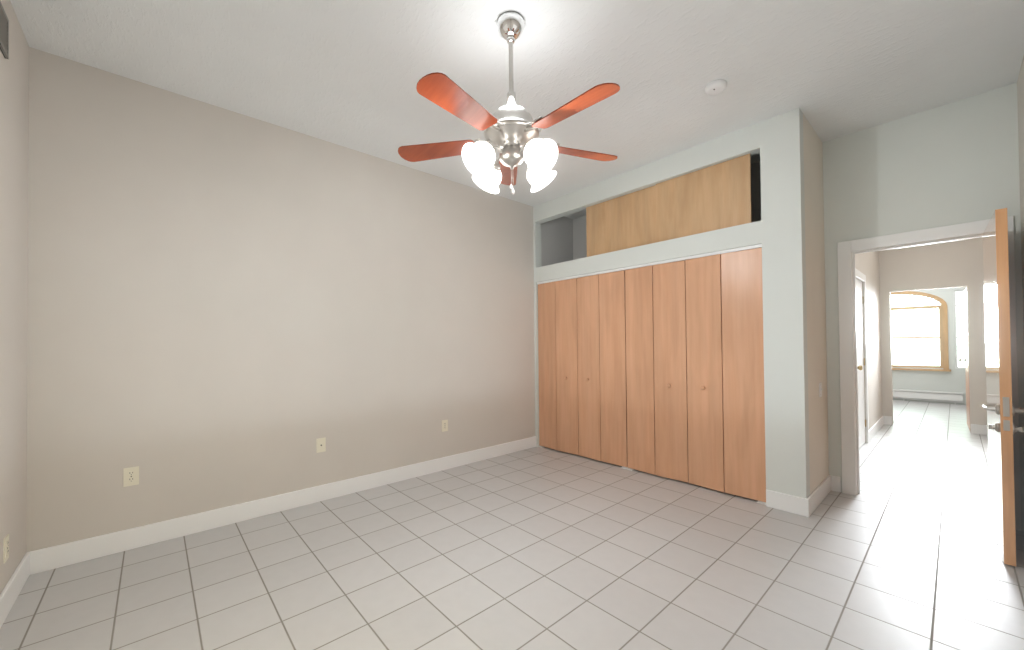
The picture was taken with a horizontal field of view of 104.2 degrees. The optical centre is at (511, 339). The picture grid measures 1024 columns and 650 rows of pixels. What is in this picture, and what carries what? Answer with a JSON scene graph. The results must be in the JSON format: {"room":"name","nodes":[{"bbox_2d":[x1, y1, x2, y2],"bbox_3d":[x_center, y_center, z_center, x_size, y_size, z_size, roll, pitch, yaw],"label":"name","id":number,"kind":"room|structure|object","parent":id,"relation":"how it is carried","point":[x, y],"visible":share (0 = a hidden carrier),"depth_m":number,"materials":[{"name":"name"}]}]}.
{"room":"empty bedroom","nodes":[
{"label":"empty bedroom","id":0,"kind":"room"},
{"bbox_2d":[0,0,28,593],"bbox_3d":[-1.483,-0.208,0.761,0.120,3.020,3.965,0,-1,-42],"label":"wall","id":1,"kind":"structure","parent":0,"point":[14,115],"depth_m":2.05,"materials":[{"name":"paint"}]},
{"bbox_2d":[0,1,8,58],"bbox_3d":[-2.297,-1.453,1.768,0.014,0.190,0.420,0,-1,-42],"label":"air vent","id":2,"kind":"object","parent":1,"relation":"in","point":[4,34],"visible":1,"depth_m":1.87,"materials":[{"name":"grey"}]},
{"bbox_2d":[3,534,8,562],"bbox_3d":[-2.462,1.016,1.943,0.008,0.116,0.072,0,-1,-42],"label":"electrical outlet","id":3,"kind":"object","parent":1,"relation":"attached to","point":[5,548],"visible":0.98,"depth_m":1.93,"materials":[{"name":"beige plastic"}]},
{"bbox_2d":[0,553,29,627],"bbox_3d":[-1.459,1.238,0.833,0.016,0.130,3.813,0,-1,-42],"label":"baseboard","id":4,"kind":"structure","parent":1,"relation":"attached to","point":[11,591],"depth_m":2.01,"materials":[{"name":"white wood"}]},
{"bbox_2d":[26,47,535,551],"bbox_3d":[-0.993,-0.172,3.949,5.114,3.020,0.120,0,-1,-42],"label":"wall","id":5,"kind":"structure","parent":0,"point":[226,307],"depth_m":2.93,"materials":[{"name":"paint"}]},
{"bbox_2d":[123,466,138,486],"bbox_3d":[-2.432,0.874,2.546,0.072,0.116,0.008,0,-1,-42],"label":"electrical outlet","id":6,"kind":"object","parent":5,"relation":"attached to","point":[130,476],"visible":1,"depth_m":2.54,"materials":[{"name":"beige plastic"}]},
{"bbox_2d":[26,436,535,574],"bbox_3d":[-1.222,1.271,3.621,4.098,0.130,0.016,0,-1,-42],"label":"baseboard","id":7,"kind":"structure","parent":5,"relation":"attached to","point":[57,556],"depth_m":2.90,"materials":[{"name":"white wood"}]},
{"bbox_2d":[316,437,325,452],"bbox_3d":[-1.583,0.875,3.307,0.072,0.116,0.012,0,-1,-42],"label":"electrical outlet","id":8,"kind":"object","parent":5,"relation":"attached to","point":[320,444],"visible":1,"depth_m":3.31,"materials":[{"name":"beige plastic"}]},
{"bbox_2d":[442,420,447,431],"bbox_3d":[-0.692,0.887,4.111,0.072,0.116,0.008,0,-1,-42],"label":"electrical outlet","id":9,"kind":"object","parent":5,"relation":"attached to","point":[444,425],"visible":1,"depth_m":4.11,"materials":[{"name":"beige plastic"}]},
{"bbox_2d":[0,400,1023,649],"bbox_3d":[3.673,1.351,4.536,13.000,0.100,5.600,0,-1,-42],"label":"floor","id":10,"kind":"structure","parent":0,"point":[540,548],"depth_m":2.25,"materials":[{"name":"tile"}]},
{"bbox_2d":[538,446,765,504],"bbox_3d":[1.174,1.312,4.064,0.034,0.013,2.492,0,-1,-42],"label":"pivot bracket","id":11,"kind":"object","parent":10,"relation":"on","point":[759,502],"visible":0.83,"depth_m":4.04,"materials":[{"name":"white plastic"}]},
{"bbox_2d":[10,0,1023,218],"bbox_3d":[3.643,-1.779,4.576,13.000,0.120,5.600,0,-1,-42],"label":"ceiling","id":12,"kind":"structure","parent":0,"point":[350,74],"depth_m":2.45,"materials":[{"name":"paint"}]},
{"bbox_2d":[398,11,619,194],"bbox_3d":[0.025,-1.249,2.134,1.291,0.933,1.249,0,-1,-42],"label":"ceiling fan","id":13,"kind":"object","parent":12,"relation":"hanging from","point":[511,129],"visible":1,"depth_m":2.08,"materials":[{"name":"brown wood"}]},
{"bbox_2d":[705,79,726,94],"bbox_3d":[1.381,-1.702,2.701,0.136,0.038,0.136,0,-1,-42],"label":"smoke detector","id":14,"kind":"object","parent":12,"relation":"attached to","point":[716,87],"visible":1,"depth_m":2.67,"materials":[{"name":"white plastic"}]},
{"bbox_2d":[533,108,828,498],"bbox_3d":[1.503,-0.193,4.238,0.776,3.020,2.790,0,-1,-42],"label":"wall","id":15,"kind":"structure","parent":0,"point":[787,231],"depth_m":3.12,"materials":[{"name":"paint"}]},
{"bbox_2d":[538,281,556,449],"bbox_3d":[0.439,0.312,4.892,0.028,2.018,0.306,0,-1,-39],"label":"closet door","id":16,"kind":"structure","parent":15,"relation":"in","point":[547,366],"depth_m":4.88,"materials":[{"name":"brown wood"}]},
{"bbox_2d":[555,278,578,454],"bbox_3d":[0.637,0.307,4.653,0.071,2.018,0.307,0,-1,-42],"label":"closet door","id":17,"kind":"structure","parent":15,"relation":"in","point":[567,368],"depth_m":4.64,"materials":[{"name":"brown wood"}]},
{"bbox_2d":[577,274,600,460],"bbox_3d":[0.847,0.302,4.423,0.068,2.018,0.306,0,-1,-42],"label":"closet door","id":18,"kind":"structure","parent":15,"relation":"in","point":[589,406],"depth_m":4.41,"materials":[{"name":"brown wood"}]},
{"bbox_2d":[599,270,627,466],"bbox_3d":[1.065,0.297,4.201,0.040,2.018,0.306,0,-1,-42],"label":"closet door","id":19,"kind":"structure","parent":15,"relation":"in","point":[613,383],"depth_m":4.18,"materials":[{"name":"brown wood"}]},
{"bbox_2d":[625,265,655,474],"bbox_3d":[1.276,0.292,3.966,0.042,2.018,0.306,0,-1,-42],"label":"closet door","id":20,"kind":"structure","parent":15,"relation":"in","point":[640,371],"depth_m":3.95,"materials":[{"name":"brown wood"}]},
{"bbox_2d":[537,244,761,283],"bbox_3d":[1.165,-0.729,4.101,0.044,0.024,2.500,0,-1,-42],"label":"trim","id":21,"kind":"structure","parent":15,"relation":"attached to","point":[679,259],"depth_m":3.78,"materials":[{"name":"white"}]},
{"bbox_2d":[541,161,760,265],"bbox_3d":[1.507,-0.192,4.316,0.666,3.020,2.680,0,-1,-42],"label":"niche","id":22,"kind":"object","parent":15,"relation":"in","point":[563,238],"depth_m":5.32,"materials":[{"name":"grey paint"}]},
{"bbox_2d":[653,260,688,482],"bbox_3d":[1.473,0.287,3.725,0.069,2.018,0.306,0,-1,-42],"label":"closet door","id":23,"kind":"structure","parent":15,"relation":"in","point":[670,372],"depth_m":3.72,"materials":[{"name":"brown wood"}]},
{"bbox_2d":[685,254,724,491],"bbox_3d":[1.682,0.282,3.493,0.070,2.018,0.306,0,-1,-42],"label":"closet door","id":24,"kind":"structure","parent":15,"relation":"in","point":[704,376],"depth_m":3.48,"materials":[{"name":"brown wood"}]},
{"bbox_2d":[721,247,765,501],"bbox_3d":[1.899,0.278,3.271,0.044,2.018,0.306,0,-1,-42],"label":"closet door","id":25,"kind":"structure","parent":15,"relation":"in","point":[743,380],"depth_m":3.26,"materials":[{"name":"brown wood"}]},
{"bbox_2d":[766,489,808,516],"bbox_3d":[2.075,1.232,3.008,0.016,0.130,0.274,0,-1,-42],"label":"baseboard","id":26,"kind":"object","parent":15,"relation":"attached to","point":[788,503],"visible":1,"depth_m":3.00,"materials":[{"name":"white wood"}]},
{"bbox_2d":[807,475,830,516],"bbox_3d":[2.455,1.230,3.177,0.776,0.130,0.016,0,-1,-42],"label":"baseboard","id":27,"kind":"structure","parent":15,"relation":"attached to","point":[819,494],"depth_m":3.13,"materials":[{"name":"white wood"}]},
{"bbox_2d":[819,382,821,396],"bbox_3d":[2.531,0.410,3.262,0.072,0.116,0.016,0,-1,-42],"label":"light switch","id":28,"kind":"object","parent":15,"relation":"attached to","point":[820,389],"visible":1,"depth_m":3.26,"materials":[{"name":"white plastic"}]},
{"bbox_3d":[1.173,-0.924,4.111,0.044,0.006,2.500,0,-1,-42],"label":"trim","id":29,"kind":"structure","parent":15,"relation":"attached to","visible":0},
{"bbox_2d":[586,154,751,256],"bbox_3d":[1.393,-1.217,3.867,0.032,0.570,1.666,0,-1,-42],"label":"sliding panel","id":30,"kind":"object","parent":29,"relation":"on","point":[713,197],"visible":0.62,"depth_m":3.70,"materials":[{"name":"brown wood"}]},
{"bbox_2d":[855,251,881,442],"bbox_3d":[4.212,-0.210,4.907,3.906,3.020,0.120,0,-1,-42],"label":"wall","id":31,"kind":"structure","parent":0,"point":[867,264],"depth_m":5.57,"materials":[{"name":"paint"}]},
{"bbox_2d":[856,279,865,448],"bbox_3d":[4.159,0.281,4.753,0.804,2.019,0.112,0,-1,-42],"label":"hall door","id":32,"kind":"structure","parent":31,"relation":"in","point":[860,359],"depth_m":4.86,"materials":[{"name":"white wood"}]},
{"bbox_2d":[855,268,868,442],"bbox_3d":[4.157,0.239,4.755,0.990,2.120,0.018,0,-1,-42],"label":"door frame","id":33,"kind":"structure","parent":31,"relation":"attached to","point":[861,276],"depth_m":5.03,"materials":[{"name":"white"}]},
{"bbox_2d":[869,416,883,440],"bbox_3d":[5.129,1.235,5.609,1.600,0.130,0.016,0,-1,-42],"label":"baseboard","id":34,"kind":"structure","parent":31,"relation":"attached to","point":[876,427],"depth_m":5.55,"materials":[{"name":"white wood"}]},
{"bbox_2d":[822,83,1023,529],"bbox_3d":[2.189,-0.200,4.146,0.120,3.020,3.845,0,-1,-42],"label":"wall","id":35,"kind":"structure","parent":0,"point":[954,163],"depth_m":3.03,"materials":[{"name":"paint"}]},
{"bbox_2d":[831,475,840,491],"bbox_3d":[2.765,1.230,3.401,0.016,0.130,0.064,0,-1,-42],"label":"baseboard","id":36,"kind":"structure","parent":35,"relation":"attached to","point":[836,483],"depth_m":3.40,"materials":[{"name":"white wood"}]},
{"bbox_2d":[837,216,1021,529],"bbox_3d":[3.140,0.227,3.075,0.138,2.120,0.935,0,-1,-42],"label":"door frame","id":37,"kind":"structure","parent":35,"relation":"attached to","point":[846,351],"depth_m":3.31,"materials":[{"name":"white wood"}]},
{"bbox_2d":[982,208,1023,565],"bbox_3d":[3.074,0.263,2.513,0.758,2.016,0.162,0,-1,-42],"label":"door","id":38,"kind":"structure","parent":35,"relation":"in","point":[1000,409],"depth_m":2.28,"materials":[{"name":"brown wood"}]},
{"bbox_2d":[892,287,965,404],"bbox_3d":[8.713,-0.210,8.297,0.120,3.020,4.400,0,-1,-42],"label":"wall","id":39,"kind":"structure","parent":0,"point":[954,380],"depth_m":8.14,"materials":[{"name":"paint"}]},
{"bbox_2d":[890,290,964,371],"bbox_3d":[8.406,-0.200,8.548,0.120,1.702,2.025,0,-1,-42],"label":"window","id":40,"kind":"structure","parent":39,"relation":"in","point":[919,331],"depth_m":8.34,"materials":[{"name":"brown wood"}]},
{"bbox_2d":[893,389,962,403],"bbox_3d":[8.379,1.189,8.524,0.068,0.235,1.678,0,-1,-42],"label":"heater unit","id":41,"kind":"object","parent":39,"relation":"attached to","point":[953,397],"visible":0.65,"depth_m":8.24,"materials":[{"name":"white metal"}]},
{"bbox_2d":[879,237,986,432],"bbox_3d":[5.517,-0.203,6.467,0.120,3.020,2.845,0,-1,-42],"label":"wall","id":42,"kind":"structure","parent":0,"point":[953,264],"depth_m":5.67,"materials":[{"name":"paint"}]},
{"bbox_2d":[884,416,891,424],"bbox_3d":[5.754,1.236,6.099,0.016,0.130,0.092,0,-1,-42],"label":"baseboard","id":43,"kind":"structure","parent":42,"relation":"attached to","point":[887,420],"depth_m":6.09,"materials":[{"name":"white wood"}]},
{"bbox_2d":[958,287,969,429],"bbox_3d":[6.676,0.270,5.838,0.761,2.016,0.184,0,-1,-42],"label":"door","id":44,"kind":"structure","parent":42,"relation":"in","point":[966,359],"depth_m":5.80,"materials":[{"name":"white wood"}]},
{"bbox_2d":[971,424,987,434],"bbox_3d":[6.365,1.221,5.420,0.016,0.130,0.167,0,-1,-42],"label":"baseboard","id":45,"kind":"structure","parent":42,"relation":"attached to","point":[979,429],"depth_m":5.42,"materials":[{"name":"white wood"}]},
{"bbox_2d":[1017,55,1023,333],"bbox_3d":[4.493,-0.230,3.552,12.500,3.020,0.120,0,-1,-42],"label":"wall","id":46,"kind":"structure","parent":0,"point":[1020,90],"depth_m":2.60,"materials":[{"name":"paint"}]}
]}

